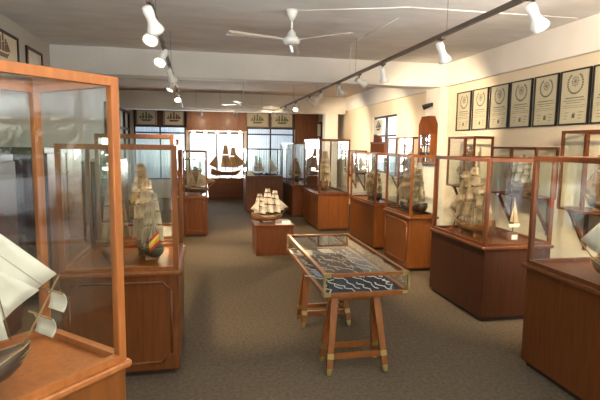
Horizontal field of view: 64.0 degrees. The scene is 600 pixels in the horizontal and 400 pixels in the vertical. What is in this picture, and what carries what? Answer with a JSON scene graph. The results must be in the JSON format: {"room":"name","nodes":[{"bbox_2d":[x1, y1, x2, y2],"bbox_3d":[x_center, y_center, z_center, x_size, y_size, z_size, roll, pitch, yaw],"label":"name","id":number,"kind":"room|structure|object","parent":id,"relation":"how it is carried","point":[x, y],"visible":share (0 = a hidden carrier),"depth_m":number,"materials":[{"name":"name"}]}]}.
{"room":"museum","nodes":[
{"label":"museum","id":0,"kind":"room"},
{"bbox_2d":[0,13,130,195],"bbox_3d":[-3.426,-0.609,6.018,0.120,2.970,16.400,-1,7,-11],"label":"wall","id":1,"kind":"structure","parent":0,"point":[68,117],"depth_m":6.86,"materials":[{"name":"paint"}]},
{"bbox_2d":[0,28,19,61],"bbox_3d":[-3.188,-1.631,5.157,0.025,0.380,0.860,-1,7,-11],"label":"framed print","id":2,"kind":"object","parent":1,"relation":"attached to","point":[9,44],"visible":0.89,"depth_m":5.30,"materials":[{"name":"black"}]},
{"bbox_2d":[25,45,42,65],"bbox_3d":[-3.381,-1.757,6.120,0.025,0.310,0.580,-1,7,-11],"label":"framed print","id":3,"kind":"object","parent":1,"relation":"attached to","point":[33,56],"visible":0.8,"depth_m":6.04,"materials":[{"name":"black"}]},
{"bbox_2d":[104,101,130,165],"bbox_3d":[-4.548,-1.561,12.088,0.055,1.530,3.340,-1,7,-11],"label":"window","id":4,"kind":"structure","parent":1,"relation":"attached to","point":[124,111],"depth_m":12.79,"materials":[{"name":"black"}]},
{"bbox_2d":[119,90,345,114],"bbox_3d":[-1.714,-2.649,13.130,6.050,0.470,0.350,-1,7,-11],"label":"trim","id":5,"kind":"structure","parent":1,"relation":"attached to","point":[129,99],"depth_m":12.90,"materials":[{"name":"paint"}]},
{"bbox_2d":[49,44,445,88],"bbox_3d":[-0.593,-2.048,7.522,6.050,0.375,0.350,-1,7,-11],"label":"ceiling beam","id":6,"kind":"structure","parent":1,"relation":"attached to","point":[108,61],"depth_m":7.30,"materials":[{"name":"paint"}]},
{"bbox_2d":[129,109,322,197],"bbox_3d":[-1.975,-1.569,14.675,6.120,2.970,0.120,-1,7,-11],"label":"wall","id":7,"kind":"structure","parent":0,"point":[161,187],"depth_m":14.32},
{"bbox_2d":[136,110,155,124],"bbox_3d":[-4.473,-2.402,13.970,0.540,0.420,0.025,-1,7,-11],"label":"picture","id":8,"kind":"object","parent":7,"relation":"attached to","point":[144,117],"visible":0.99,"depth_m":13.97,"materials":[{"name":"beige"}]},
{"bbox_2d":[134,126,185,178],"bbox_3d":[-4.143,-1.406,14.279,1.470,1.580,0.116,-1,7,-11],"label":"window","id":9,"kind":"structure","parent":7,"relation":"in","point":[157,163],"depth_m":14.29,"materials":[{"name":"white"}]},
{"bbox_2d":[164,111,183,125],"bbox_3d":[-3.708,-2.409,14.122,0.540,0.420,0.025,-1,7,-11],"label":"picture","id":10,"kind":"object","parent":7,"relation":"attached to","point":[170,117],"visible":0.99,"depth_m":14.12,"materials":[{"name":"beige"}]},
{"bbox_2d":[133,110,294,127],"bbox_3d":[-2.486,-2.613,14.375,4.780,0.840,0.030,-1,7,-11],"label":"trim","id":11,"kind":"structure","parent":7,"relation":"attached to","point":[160,119],"depth_m":14.08,"materials":[{"name":"red wood"}]},
{"bbox_2d":[134,125,294,128],"bbox_3d":[-2.492,-2.188,14.423,4.780,0.045,0.030,-1,7,-11],"label":"trim","id":12,"kind":"structure","parent":7,"relation":"attached to","point":[134,125],"depth_m":14.21,"materials":[{"name":"black"}]},
{"bbox_2d":[186,111,246,130],"bbox_3d":[-2.453,-2.520,14.136,1.750,0.970,0.530,-1,7,-11],"label":"trim","id":13,"kind":"structure","parent":7,"relation":"attached to","point":[210,121],"depth_m":13.92,"materials":[{"name":"brown wood"}]},
{"bbox_2d":[189,132,243,176],"bbox_3d":[-2.530,-1.359,14.578,1.650,1.360,0.060,-1,7,-11],"label":"window","id":14,"kind":"structure","parent":7,"relation":"in","point":[189,132],"depth_m":14.50,"materials":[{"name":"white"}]},
{"bbox_2d":[246,113,267,126],"bbox_3d":[-1.296,-2.432,14.602,0.660,0.420,0.025,-1,7,-11],"label":"picture","id":15,"kind":"object","parent":7,"relation":"attached to","point":[252,119],"visible":0.98,"depth_m":14.60,"materials":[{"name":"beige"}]},
{"bbox_2d":[247,129,293,178],"bbox_3d":[-0.926,-1.437,14.919,1.470,1.580,0.116,-1,7,-11],"label":"window","id":16,"kind":"structure","parent":7,"relation":"in","point":[256,138],"depth_m":14.93,"materials":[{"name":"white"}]},
{"bbox_2d":[271,113,292,127],"bbox_3d":[-0.550,-2.439,14.750,0.660,0.420,0.025,-1,7,-11],"label":"picture","id":17,"kind":"object","parent":7,"relation":"attached to","point":[280,120],"visible":0.99,"depth_m":14.76,"materials":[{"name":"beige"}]},
{"bbox_2d":[295,114,317,185],"bbox_3d":[0.201,-1.578,15.011,0.720,2.970,0.070,-1,7,-11],"label":"door","id":18,"kind":"structure","parent":7,"relation":"attached to","point":[305,124],"depth_m":14.96,"materials":[{"name":"brown wood"}]},
{"bbox_2d":[317,123,321,136],"bbox_3d":[0.599,-2.183,14.932,0.160,0.440,0.024,-1,7,-11],"label":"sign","id":19,"kind":"object","parent":7,"relation":"attached to","point":[319,125],"visible":1,"depth_m":14.92,"materials":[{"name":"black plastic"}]},
{"bbox_2d":[15,198,576,399],"bbox_3d":[-0.385,0.877,6.798,6.320,0.080,16.600,-1,7,-11],"label":"floor","id":20,"kind":"structure","parent":0,"point":[244,338],"depth_m":3.99,"materials":[{"name":"carpet"}]},
{"bbox_2d":[0,154,22,336],"bbox_3d":[-2.517,0.439,3.396,0.600,1.500,1.300,-1,7,-11],"label":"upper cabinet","id":21,"kind":"object","parent":20,"relation":"on","point":[8,194],"visible":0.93,"depth_m":3.88,"materials":[{"name":"grey glass"}]},
{"bbox_2d":[0,146,84,299],"bbox_3d":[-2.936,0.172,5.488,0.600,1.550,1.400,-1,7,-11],"label":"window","id":22,"kind":"structure","parent":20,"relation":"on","point":[22,155],"depth_m":4.95,"materials":[{"name":"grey glass"}]},
{"bbox_2d":[0,60,131,399],"bbox_3d":[-1.345,0.486,1.523,0.607,1.857,1.480,5,8,31],"label":"display case","id":23,"kind":"object","parent":20,"relation":"on","point":[66,365],"visible":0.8,"depth_m":1.95,"materials":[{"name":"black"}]},
{"bbox_2d":[0,212,66,381],"bbox_3d":[-1.145,0.252,1.621,0.160,0.906,0.701,5,8,32],"label":"model ship","id":24,"kind":"object","parent":23,"relation":"on","point":[21,274],"visible":1,"depth_m":1.79,"materials":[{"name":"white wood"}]},
{"bbox_2d":[0,335,131,399],"bbox_3d":[-1.349,0.728,1.550,0.607,0.030,1.480,5,8,31],"label":"countertop","id":25,"kind":"structure","parent":23,"relation":"on","point":[49,359],"depth_m":1.94,"materials":[{"name":"brown wood"}]},
{"bbox_2d":[81,158,128,241],"bbox_3d":[-3.600,-0.087,8.815,0.600,1.300,2.200,-1,7,-11],"label":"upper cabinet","id":26,"kind":"object","parent":20,"relation":"on","point":[104,177],"visible":0.17,"depth_m":7.78,"materials":[{"name":"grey glass"}]},
{"bbox_2d":[54,144,185,375],"bbox_3d":[-1.278,0.385,3.597,0.790,1.594,0.860,-1,7,-11],"label":"display case","id":27,"kind":"object","parent":20,"relation":"on","point":[153,289],"visible":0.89,"depth_m":3.26,"materials":[{"name":"brown"}]},
{"bbox_2d":[101,185,129,260],"bbox_3d":[-1.389,0.149,3.631,0.168,0.560,0.506,0,6,-6],"label":"model ship","id":28,"kind":"object","parent":27,"relation":"on","point":[106,250],"visible":0.43,"depth_m":3.54,"materials":[{"name":"brown wood"}]},
{"bbox_2d":[56,245,185,279],"bbox_3d":[-1.278,0.451,3.604,0.790,0.030,0.860,-1,7,-11],"label":"countertop","id":29,"kind":"structure","parent":27,"relation":"on","point":[94,258],"depth_m":3.44,"materials":[{"name":"orange wood"}]},
{"bbox_2d":[132,179,163,259],"bbox_3d":[-1.163,0.132,3.630,0.168,0.600,0.546,-4,8,-37],"label":"model ship","id":30,"kind":"object","parent":27,"relation":"on","point":[148,233],"visible":1,"depth_m":3.56,"materials":[{"name":"brown wood"}]},
{"bbox_2d":[94,133,178,243],"bbox_3d":[-1.573,0.201,4.789,0.720,1.685,0.840,-1,7,-11],"label":"display case","id":31,"kind":"object","parent":20,"relation":"on","point":[167,227],"visible":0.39,"depth_m":4.34,"materials":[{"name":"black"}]},
{"bbox_2d":[95,226,172,243],"bbox_3d":[-1.574,0.337,4.804,0.720,0.030,0.840,-1,7,-11],"label":"countertop","id":32,"kind":"structure","parent":31,"relation":"on","point":[167,230],"depth_m":4.46,"materials":[{"name":"orange wood"}]},
{"bbox_2d":[128,163,150,220],"bbox_3d":[-1.589,-0.031,4.811,0.210,0.700,0.662,-1,7,-11],"label":"model ship","id":33,"kind":"object","parent":31,"relation":"on","point":[141,174],"visible":0.23,"depth_m":4.65,"materials":[{"name":"brown wood"}]},
{"bbox_2d":[183,150,208,236],"bbox_3d":[-1.909,-0.159,8.796,0.450,1.490,1.120,-1,7,-11],"label":"display case","id":34,"kind":"object","parent":20,"relation":"on","point":[195,207],"visible":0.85,"depth_m":8.31,"materials":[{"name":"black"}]},
{"bbox_2d":[183,191,208,198],"bbox_3d":[-1.910,-0.099,8.803,0.450,0.030,1.120,-1,7,-11],"label":"countertop","id":35,"kind":"structure","parent":34,"relation":"on","point":[192,193],"depth_m":8.31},
{"bbox_2d":[185,166,214,194],"bbox_3d":[-1.831,-0.349,8.641,0.696,0.506,0.128,3,7,17],"label":"model ship","id":36,"kind":"object","parent":34,"relation":"on","point":[201,181],"visible":0.89,"depth_m":8.64,"materials":[{"name":"brown wood"}]},
{"bbox_2d":[187,158,207,187],"bbox_3d":[-2.288,-0.265,10.545,0.510,1.300,0.940,-1,7,-11],"label":"display case","id":37,"kind":"object","parent":20,"relation":"on","point":[187,158],"visible":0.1,"depth_m":10.11,"materials":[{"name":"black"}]},
{"bbox_2d":[191,167,198,183],"bbox_3d":[-2.282,-0.523,10.509,0.190,0.420,0.596,2,7,10],"label":"model ship","id":38,"kind":"object","parent":37,"relation":"on","point":[196,173],"visible":0.48,"depth_m":10.47,"materials":[{"name":"brown wood"}]},
{"bbox_2d":[208,177,242,198],"bbox_3d":[-2.352,-0.363,14.370,1.840,0.633,0.440,-1,7,-11],"label":"cabinet","id":39,"kind":"object","parent":20,"relation":"on","point":[222,187],"depth_m":14.20,"materials":[{"name":"red wood"}]},
{"bbox_2d":[209,144,242,176],"bbox_3d":[-2.141,-1.179,14.331,1.138,1.000,0.252,-1,7,-14],"label":"model ship","id":40,"kind":"object","parent":39,"relation":"on","point":[236,161],"visible":1,"depth_m":14.33,"materials":[{"name":"brown wood"}]},
{"bbox_2d":[242,148,283,212],"bbox_3d":[-0.918,-0.496,11.767,0.920,1.520,0.840,-1,7,-11],"label":"display case","id":41,"kind":"object","parent":20,"relation":"on","point":[252,185],"visible":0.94,"depth_m":11.40,"materials":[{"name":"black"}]},
{"bbox_2d":[253,156,264,175],"bbox_3d":[-1.009,-0.845,11.777,0.380,0.500,0.108,-4,8,-34],"label":"model ship","id":42,"kind":"object","parent":41,"relation":"on","point":[256,164],"visible":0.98,"depth_m":11.77,"materials":[{"name":"brown wood"}]},
{"bbox_2d":[242,175,283,177],"bbox_3d":[-0.917,-0.575,11.758,0.920,0.030,0.840,-1,7,-11],"label":"countertop","id":43,"kind":"structure","parent":41,"relation":"on","point":[242,175],"depth_m":11.40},
{"bbox_2d":[265,155,277,175],"bbox_3d":[-0.693,-0.856,11.812,0.329,0.523,0.061,1,6,6],"label":"model ship","id":44,"kind":"object","parent":41,"relation":"on","point":[272,168],"visible":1,"depth_m":11.82,"materials":[{"name":"fabric"}]},
{"bbox_2d":[251,219,294,255],"bbox_3d":[-0.420,0.557,7.267,0.580,0.450,0.590,-1,7,-11],"label":"pedestal","id":45,"kind":"object","parent":20,"relation":"on","point":[268,239],"visible":0.83,"depth_m":7.00,"materials":[{"name":"red wood"}]},
{"bbox_2d":[251,188,288,222],"bbox_3d":[-0.447,0.075,7.198,0.609,0.520,0.161,-2,7,-25],"label":"model ship","id":46,"kind":"object","parent":45,"relation":"on","point":[280,205],"visible":1,"depth_m":7.18,"materials":[{"name":"fabric"}]},
{"bbox_2d":[280,143,310,216],"bbox_3d":[-0.142,-0.539,11.609,0.440,1.660,1.840,-1,7,-11],"label":"display case","id":47,"kind":"object","parent":20,"relation":"on","point":[292,193],"visible":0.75,"depth_m":10.81,"materials":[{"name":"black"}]},
{"bbox_2d":[283,180,305,186],"bbox_3d":[-0.144,-0.405,11.625,0.440,0.030,1.840,-1,7,-11],"label":"countertop","id":48,"kind":"structure","parent":47,"relation":"on","point":[289,181],"depth_m":11.36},
{"bbox_2d":[289,157,301,183],"bbox_3d":[-0.123,-0.712,11.450,0.252,0.620,0.794,-1,7,-11],"label":"model ship","id":49,"kind":"object","parent":47,"relation":"on","point":[297,173],"visible":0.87,"depth_m":11.27,"materials":[{"name":"brown wood"}]},
{"bbox_2d":[296,271,350,327],"bbox_3d":[0.214,0.844,4.364,0.450,0.555,0.254,-1,7,-11],"label":"trestle","id":50,"kind":"object","parent":20,"relation":"on","point":[303,304],"visible":0.67,"depth_m":4.31,"materials":[{"name":"orange wood"}]},
{"bbox_2d":[302,139,349,230],"bbox_3d":[0.505,-0.350,9.698,0.640,1.730,1.420,-1,7,-11],"label":"display case","id":51,"kind":"object","parent":20,"relation":"on","point":[328,210],"visible":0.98,"depth_m":9.10,"materials":[{"name":"brown"}]},
{"bbox_2d":[320,151,330,191],"bbox_3d":[0.502,-0.590,9.639,0.261,0.800,0.820,1,6,6],"label":"model ship","id":52,"kind":"object","parent":51,"relation":"on","point":[325,172],"visible":0.98,"depth_m":9.44,"materials":[{"name":"fabric"}]},
{"bbox_2d":[302,187,349,195],"bbox_3d":[0.502,-0.181,9.717,0.640,0.030,1.420,-1,7,-11],"label":"countertop","id":53,"kind":"structure","parent":51,"relation":"on","point":[314,188],"depth_m":9.59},
{"bbox_2d":[322,114,337,187],"bbox_3d":[0.849,-1.199,13.820,0.360,2.500,0.330,-1,7,-11],"label":"column","id":54,"kind":"structure","parent":20,"relation":"on","point":[330,121],"depth_m":13.62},
{"bbox_2d":[319,296,387,375],"bbox_3d":[0.388,0.945,3.492,0.450,0.555,0.254,-1,7,-11],"label":"trestle","id":55,"kind":"object","parent":20,"relation":"on","point":[377,339],"visible":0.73,"depth_m":3.44,"materials":[{"name":"orange wood"}]},
{"bbox_2d":[287,233,410,298],"bbox_3d":[0.327,0.510,4.091,0.634,0.170,1.506,-1,7,-11],"label":"display table","id":56,"kind":"object","parent":55,"relation":"on","point":[320,284],"visible":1,"depth_m":3.72,"materials":[{"name":"orange wood"}]},
{"bbox_2d":[349,152,400,249],"bbox_3d":[1.222,-0.039,8.055,0.440,1.500,1.310,-1,7,-11],"label":"display case","id":57,"kind":"object","parent":20,"relation":"on","point":[367,218],"visible":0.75,"depth_m":7.68,"materials":[{"name":"brown"}]},
{"bbox_2d":[365,162,381,201],"bbox_3d":[1.199,-0.304,7.903,0.210,0.640,0.662,-1,7,-11],"label":"model ship","id":58,"kind":"object","parent":57,"relation":"on","point":[369,186],"visible":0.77,"depth_m":7.81,"materials":[{"name":"brown wood"}]},
{"bbox_2d":[349,196,399,206],"bbox_3d":[1.221,0.016,8.062,0.440,0.030,1.310,-1,7,-11],"label":"countertop","id":59,"kind":"structure","parent":57,"relation":"on","point":[364,197],"depth_m":7.73,"materials":[{"name":"orange wood"}]},
{"bbox_2d":[383,154,439,270],"bbox_3d":[1.499,0.133,6.566,0.420,1.500,0.900,-1,7,-11],"label":"display case","id":60,"kind":"object","parent":20,"relation":"on","point":[407,236],"visible":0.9,"depth_m":6.22,"materials":[{"name":"brown"}]},
{"bbox_2d":[383,208,438,219],"bbox_3d":[1.499,0.183,6.571,0.420,0.030,0.900,-1,7,-11],"label":"countertop","id":61,"kind":"structure","parent":60,"relation":"on","point":[399,209],"depth_m":6.36,"materials":[{"name":"orange wood"}]},
{"bbox_2d":[396,161,427,214],"bbox_3d":[1.491,-0.185,6.488,0.219,0.720,0.688,-2,7,-23],"label":"model ship","id":62,"kind":"object","parent":60,"relation":"on","point":[403,191],"visible":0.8,"depth_m":6.42,"materials":[{"name":"fabric"}]},
{"bbox_2d":[429,156,556,320],"bbox_3d":[1.907,0.320,4.909,0.730,1.510,1.070,-1,7,-11],"label":"display case","id":63,"kind":"object","parent":20,"relation":"on","point":[485,277],"visible":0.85,"depth_m":4.48,"materials":[{"name":"brown"}]},
{"bbox_2d":[449,167,495,236],"bbox_3d":[1.760,0.002,4.952,0.219,0.710,0.688,-2,7,-20],"label":"model ship","id":64,"kind":"object","parent":63,"relation":"on","point":[466,208],"visible":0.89,"depth_m":4.91,"materials":[{"name":"brown wood"}]},
{"bbox_2d":[430,228,553,250],"bbox_3d":[1.906,0.380,4.915,0.730,0.030,1.070,-1,7,-11],"label":"countertop","id":65,"kind":"structure","parent":63,"relation":"on","point":[497,236],"depth_m":4.68,"materials":[{"name":"red wood"}]},
{"bbox_2d":[506,198,519,241],"bbox_3d":[2.050,0.191,4.597,0.130,0.420,0.064,-1,7,-11],"label":"model sailboat","id":66,"kind":"object","parent":63,"relation":"on","point":[512,236],"visible":1,"depth_m":4.59,"materials":[{"name":"white wood"}]},
{"bbox_2d":[521,156,599,399],"bbox_3d":[2.204,0.536,2.863,0.870,1.549,1.560,-1,7,-11],"label":"display case","id":67,"kind":"object","parent":20,"relation":"on","point":[561,333],"visible":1,"depth_m":3.21,"materials":[{"name":"brown"}]},
{"bbox_2d":[521,262,599,295],"bbox_3d":[2.204,0.557,2.866,0.870,0.030,1.560,-1,7,-11],"label":"countertop","id":68,"kind":"structure","parent":67,"relation":"on","point":[586,270],"depth_m":3.28,"materials":[{"name":"wood"}]},
{"bbox_2d":[579,222,599,272],"bbox_3d":[1.982,0.218,3.008,0.107,0.605,0.582,-1,7,-12],"label":"model ship","id":69,"kind":"object","parent":67,"relation":"on","point":[592,238],"visible":1,"depth_m":3.16,"materials":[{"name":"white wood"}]},
{"bbox_2d":[0,0,599,96],"bbox_3d":[-0.346,-2.173,6.453,6.320,0.120,16.600,-1,7,-11],"label":"ceiling","id":70,"kind":"structure","parent":0,"point":[194,25],"depth_m":5.57,"materials":[{"name":"paint"}]},
{"bbox_2d":[151,0,182,107],"bbox_3d":[-1.571,-1.815,5.839,0.030,0.485,12.002,-1,7,-12],"label":"track","id":71,"kind":"object","parent":70,"relation":"hanging from","point":[160,36],"visible":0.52,"depth_m":4.94,"materials":[{"name":"grey metal"}]},
{"bbox_2d":[142,15,157,46],"bbox_3d":[-1.018,-1.175,3.341,0.109,0.215,0.166,4,7,25],"label":"lamp","id":72,"kind":"object","parent":71,"relation":"hanging from","point":[151,41],"visible":0.44,"depth_m":3.32,"materials":[{"name":"grey metal"}]},
{"bbox_2d":[142,0,164,35],"bbox_3d":[-0.939,-1.140,3.022,0.109,0.211,0.176,4,7,23],"label":"lamp","id":73,"kind":"object","parent":71,"relation":"hanging from","point":[154,28],"visible":1,"depth_m":3.00,"materials":[{"name":"grey metal"}]},
{"bbox_2d":[153,44,167,67],"bbox_3d":[-1.247,-1.287,4.295,0.109,0.213,0.172,1,6,-2],"label":"lamp","id":74,"kind":"object","parent":71,"relation":"hanging from","point":[159,61],"visible":1,"depth_m":4.28,"materials":[{"name":"grey metal"}]},
{"bbox_2d":[166,82,176,92],"bbox_3d":[-1.704,-1.523,6.346,0.109,0.217,0.161,4,7,26],"label":"lamp","id":75,"kind":"object","parent":71,"relation":"hanging from","point":[170,88],"visible":0.77,"depth_m":6.32,"materials":[{"name":"grey metal"}]},
{"bbox_2d":[166,64,177,83],"bbox_3d":[-1.469,-1.420,5.430,0.110,0.209,0.178,3,7,22],"label":"lamp","id":76,"kind":"object","parent":71,"relation":"hanging from","point":[172,79],"visible":1,"depth_m":5.41,"materials":[{"name":"grey metal"}]},
{"bbox_2d":[160,105,277,110],"bbox_3d":[-1.985,-2.510,11.937,2.910,0.485,0.035,-1,7,-11],"label":"track","id":77,"kind":"object","parent":70,"relation":"hanging from","point":[174,106],"visible":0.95,"depth_m":11.92,"materials":[{"name":"white metal"}]},
{"bbox_2d":[222,82,271,105],"bbox_3d":[-1.090,-2.254,10.045,1.056,0.545,1.107,-1,7,-11],"label":"ceiling fan","id":78,"kind":"object","parent":70,"relation":"hanging from","point":[242,102],"visible":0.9,"depth_m":10.06,"materials":[{"name":"white metal"}]},
{"bbox_2d":[226,8,352,53],"bbox_3d":[-0.170,-1.769,4.967,1.191,0.345,1.180,-1,7,-11],"label":"ceiling fan","id":79,"kind":"object","parent":70,"relation":"hanging from","point":[291,39],"visible":1,"depth_m":4.84,"materials":[{"name":"white metal"}]},
{"bbox_2d":[349,18,398,74],"bbox_3d":[0.857,-1.809,5.815,0.027,0.432,1.410,-1,7,-15],"label":"cable","id":80,"kind":"object","parent":70,"relation":"hanging from","point":[397,18],"visible":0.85,"depth_m":5.97,"materials":[{"name":"white plastic"}]},
{"bbox_2d":[280,0,526,108],"bbox_3d":[0.716,-1.830,6.141,0.035,0.465,11.700,-1,7,-12],"label":"track","id":81,"kind":"object","parent":70,"relation":"hanging from","point":[512,3],"visible":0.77,"depth_m":4.09,"materials":[{"name":"grey metal"}]},
{"bbox_2d":[336,83,344,96],"bbox_3d":[0.587,-1.587,6.935,0.110,0.199,0.185,3,7,18],"label":"lamp","id":82,"kind":"object","parent":81,"relation":"hanging from","point":[341,93],"visible":1,"depth_m":6.92,"materials":[{"name":"grey metal"}]},
{"bbox_2d":[355,73,367,88],"bbox_3d":[0.775,-1.499,6.050,0.111,0.171,0.182,5,8,34],"label":"lamp","id":83,"kind":"object","parent":81,"relation":"hanging from","point":[363,83],"visible":1,"depth_m":6.04,"materials":[{"name":"grey metal"}]},
{"bbox_2d":[379,63,388,83],"bbox_3d":[0.922,-1.386,5.280,0.136,0.218,0.128,-1,7,-11],"label":"lamp","id":84,"kind":"object","parent":81,"relation":"hanging from","point":[383,79],"visible":1,"depth_m":5.25,"materials":[{"name":"grey metal"}]},
{"bbox_2d":[436,36,451,64],"bbox_3d":[1.188,-1.239,4.006,0.162,0.217,0.109,-2,7,-25],"label":"lamp","id":85,"kind":"object","parent":81,"relation":"hanging from","point":[444,58],"visible":1,"depth_m":3.97,"materials":[{"name":"grey metal"}]},
{"bbox_2d":[525,0,549,33],"bbox_3d":[1.422,-1.116,2.909,0.179,0.208,0.110,-2,7,-22],"label":"lamp","id":86,"kind":"object","parent":81,"relation":"hanging from","point":[539,23],"visible":1,"depth_m":2.88,"materials":[{"name":"grey metal"}]},
{"bbox_2d":[299,7,577,18],"bbox_3d":[1.454,-1.904,4.846,2.922,0.012,0.228,0,6,-3],"label":"cable","id":87,"kind":"object","parent":70,"relation":"attached to","point":[385,7],"visible":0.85,"depth_m":4.81,"materials":[{"name":"white plastic"}]},
{"bbox_2d":[336,51,599,257],"bbox_3d":[2.704,-0.667,7.237,0.140,2.970,16.400,-1,7,-11],"label":"wall","id":88,"kind":"structure","parent":0,"point":[356,125],"depth_m":6.57,"materials":[{"name":"paint"}]},
{"bbox_2d":[345,150,366,190],"bbox_3d":[1.433,-0.781,12.461,0.306,1.010,0.900,-1,7,-11],"label":"case","id":89,"kind":"object","parent":88,"relation":"attached to","point":[355,172],"visible":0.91,"depth_m":12.14,"materials":[{"name":"red wood"}]},
{"bbox_2d":[350,154,359,171],"bbox_3d":[1.422,-0.971,12.489,0.210,0.460,0.662,-1,7,-11],"label":"model ship","id":90,"kind":"object","parent":89,"relation":"on","point":[357,158],"visible":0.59,"depth_m":12.33,"materials":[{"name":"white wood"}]},
{"bbox_2d":[370,135,385,152],"bbox_3d":[1.810,-1.302,11.193,0.050,0.420,0.940,-1,7,-11],"label":"board","id":91,"kind":"object","parent":88,"relation":"attached to","point":[378,146],"visible":0.91,"depth_m":11.10,"materials":[{"name":"brown wood"}]},
{"bbox_2d":[373,114,396,173],"bbox_3d":[1.963,-1.261,10.936,0.060,1.300,1.490,-1,7,-11],"label":"window","id":92,"kind":"structure","parent":88,"relation":"in","point":[386,135],"depth_m":10.90,"materials":[{"name":"black"}]},
{"bbox_2d":[373,119,383,134],"bbox_3d":[1.825,-1.702,11.171,0.025,0.340,0.620,-1,7,-11],"label":"poster","id":93,"kind":"object","parent":92,"relation":"attached to","point":[378,125],"visible":1,"depth_m":11.16,"materials":[{"name":"white paper"}]},
{"bbox_2d":[386,137,418,190],"bbox_3d":[2.054,-0.614,9.346,0.306,1.195,1.250,-1,7,-11],"label":"case","id":94,"kind":"object","parent":88,"relation":"attached to","point":[396,138],"visible":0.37,"depth_m":9.40,"materials":[{"name":"red wood"}]},
{"bbox_2d":[397,145,411,174],"bbox_3d":[2.036,-0.786,9.411,0.252,0.600,0.794,-1,7,-11],"label":"model ship","id":95,"kind":"object","parent":94,"relation":"on","point":[408,151],"visible":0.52,"depth_m":9.35,"materials":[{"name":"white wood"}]},
{"bbox_2d":[417,116,437,163],"bbox_3d":[2.203,-1.040,8.295,0.120,0.800,0.480,-1,7,-11],"label":"plaque","id":96,"kind":"object","parent":88,"relation":"attached to","point":[428,125],"visible":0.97,"depth_m":8.18,"materials":[{"name":"brown wood"}]},
{"bbox_2d":[422,87,448,224],"bbox_3d":[2.333,-0.613,8.360,0.150,2.600,0.520,-1,7,-11],"label":"pillar","id":97,"kind":"structure","parent":88,"relation":"attached to","point":[438,97],"depth_m":8.14,"materials":[{"name":"paint"}]},
{"bbox_2d":[455,90,472,130],"bbox_3d":[2.558,-1.386,7.503,0.025,0.600,0.410,-1,7,-11],"label":"framed certificate","id":98,"kind":"object","parent":88,"relation":"attached to","point":[464,99],"visible":1,"depth_m":7.49,"materials":[{"name":"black paper"}]},
{"bbox_2d":[446,136,493,206],"bbox_3d":[2.497,-0.343,7.131,0.306,1.185,0.740,-1,7,-11],"label":"case","id":99,"kind":"object","parent":88,"relation":"attached to","point":[465,138],"visible":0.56,"depth_m":6.98,"materials":[{"name":"red wood"}]},
{"bbox_2d":[457,146,475,181],"bbox_3d":[2.484,-0.517,7.170,0.194,0.600,0.582,-1,7,-11],"label":"model ship","id":100,"kind":"object","parent":99,"relation":"on","point":[468,167],"visible":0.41,"depth_m":7.08,"materials":[{"name":"brown wood"}]},
{"bbox_2d":[345,13,599,110],"bbox_3d":[2.248,-2.174,8.922,0.070,0.365,12.600,-1,7,-11],"label":"ceiling beam","id":101,"kind":"structure","parent":88,"relation":"attached to","point":[580,37],"depth_m":6.12,"materials":[{"name":"paint"}]},
{"bbox_2d":[471,87,489,129],"bbox_3d":[2.647,-1.335,7.057,0.025,0.600,0.401,-1,7,-11],"label":"framed certificate","id":102,"kind":"object","parent":88,"relation":"attached to","point":[480,100],"visible":1,"depth_m":7.04,"materials":[{"name":"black paper"}]},
{"bbox_2d":[488,83,510,128],"bbox_3d":[2.738,-1.282,6.604,0.025,0.600,0.432,-1,7,-11],"label":"framed certificate","id":103,"kind":"object","parent":88,"relation":"attached to","point":[499,101],"visible":1,"depth_m":6.59,"materials":[{"name":"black paper"}]},
{"bbox_2d":[508,78,533,127],"bbox_3d":[2.828,-1.231,6.156,0.025,0.600,0.425,-1,7,-11],"label":"framed certificate","id":104,"kind":"object","parent":88,"relation":"attached to","point":[521,91],"visible":1,"depth_m":6.14,"materials":[{"name":"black paper"}]},
{"bbox_2d":[491,147,559,235],"bbox_3d":[2.734,-0.134,5.950,0.306,1.040,0.880,-1,7,-11],"label":"case","id":105,"kind":"object","parent":88,"relation":"attached to","point":[509,192],"visible":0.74,"depth_m":5.78,"materials":[{"name":"red wood"}]},
{"bbox_2d":[504,154,538,194],"bbox_3d":[2.729,-0.326,5.949,0.210,0.500,0.662,-1,7,-11],"label":"model ship","id":106,"kind":"object","parent":105,"relation":"on","point":[525,176],"visible":0.74,"depth_m":5.89,"materials":[{"name":"brown wood"}]},
{"bbox_2d":[532,72,560,126],"bbox_3d":[2.918,-1.178,5.704,0.025,0.600,0.408,-1,7,-11],"label":"framed certificate","id":107,"kind":"object","parent":88,"relation":"attached to","point":[546,87],"visible":1,"depth_m":5.69,"materials":[{"name":"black paper"}]},
{"bbox_2d":[557,66,592,125],"bbox_3d":[3.007,-1.127,5.260,0.025,0.600,0.435,-1,7,-11],"label":"framed certificate","id":108,"kind":"object","parent":88,"relation":"attached to","point":[575,84],"visible":1,"depth_m":5.25,"materials":[{"name":"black paper"}]},
{"bbox_2d":[556,130,599,249],"bbox_3d":[2.978,-0.053,4.726,0.306,1.260,0.860,-1,7,-11],"label":"case","id":109,"kind":"object","parent":88,"relation":"attached to","point":[581,208],"visible":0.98,"depth_m":5.04,"materials":[{"name":"red wood"}]},
{"bbox_2d":[580,155,599,211],"bbox_3d":[2.972,-0.195,4.733,0.177,0.620,0.532,-1,7,-11],"label":"model ship","id":110,"kind":"object","parent":109,"relation":"on","point":[592,185],"visible":0.91,"depth_m":4.79,"materials":[{"name":"brown wood"}]},
{"bbox_2d":[589,64,599,123],"bbox_3d":[3.098,-1.075,4.806,0.025,0.600,0.430,-1,7,-11],"label":"framed certificate","id":111,"kind":"object","parent":88,"relation":"attached to","point":[595,96],"visible":1,"depth_m":4.97,"materials":[{"name":"black paper"}]},
{"label":"outside","id":112,"kind":"structure","parent":0,"visible":0},
{"bbox_2d":[190,161,394,175],"bbox_3d":[2.932,0.591,10.918,70.000,0.150,80.000,-1,7,-11],"label":"ground","id":113,"kind":"structure","parent":112,"point":[380,166],"depth_m":37.07,"materials":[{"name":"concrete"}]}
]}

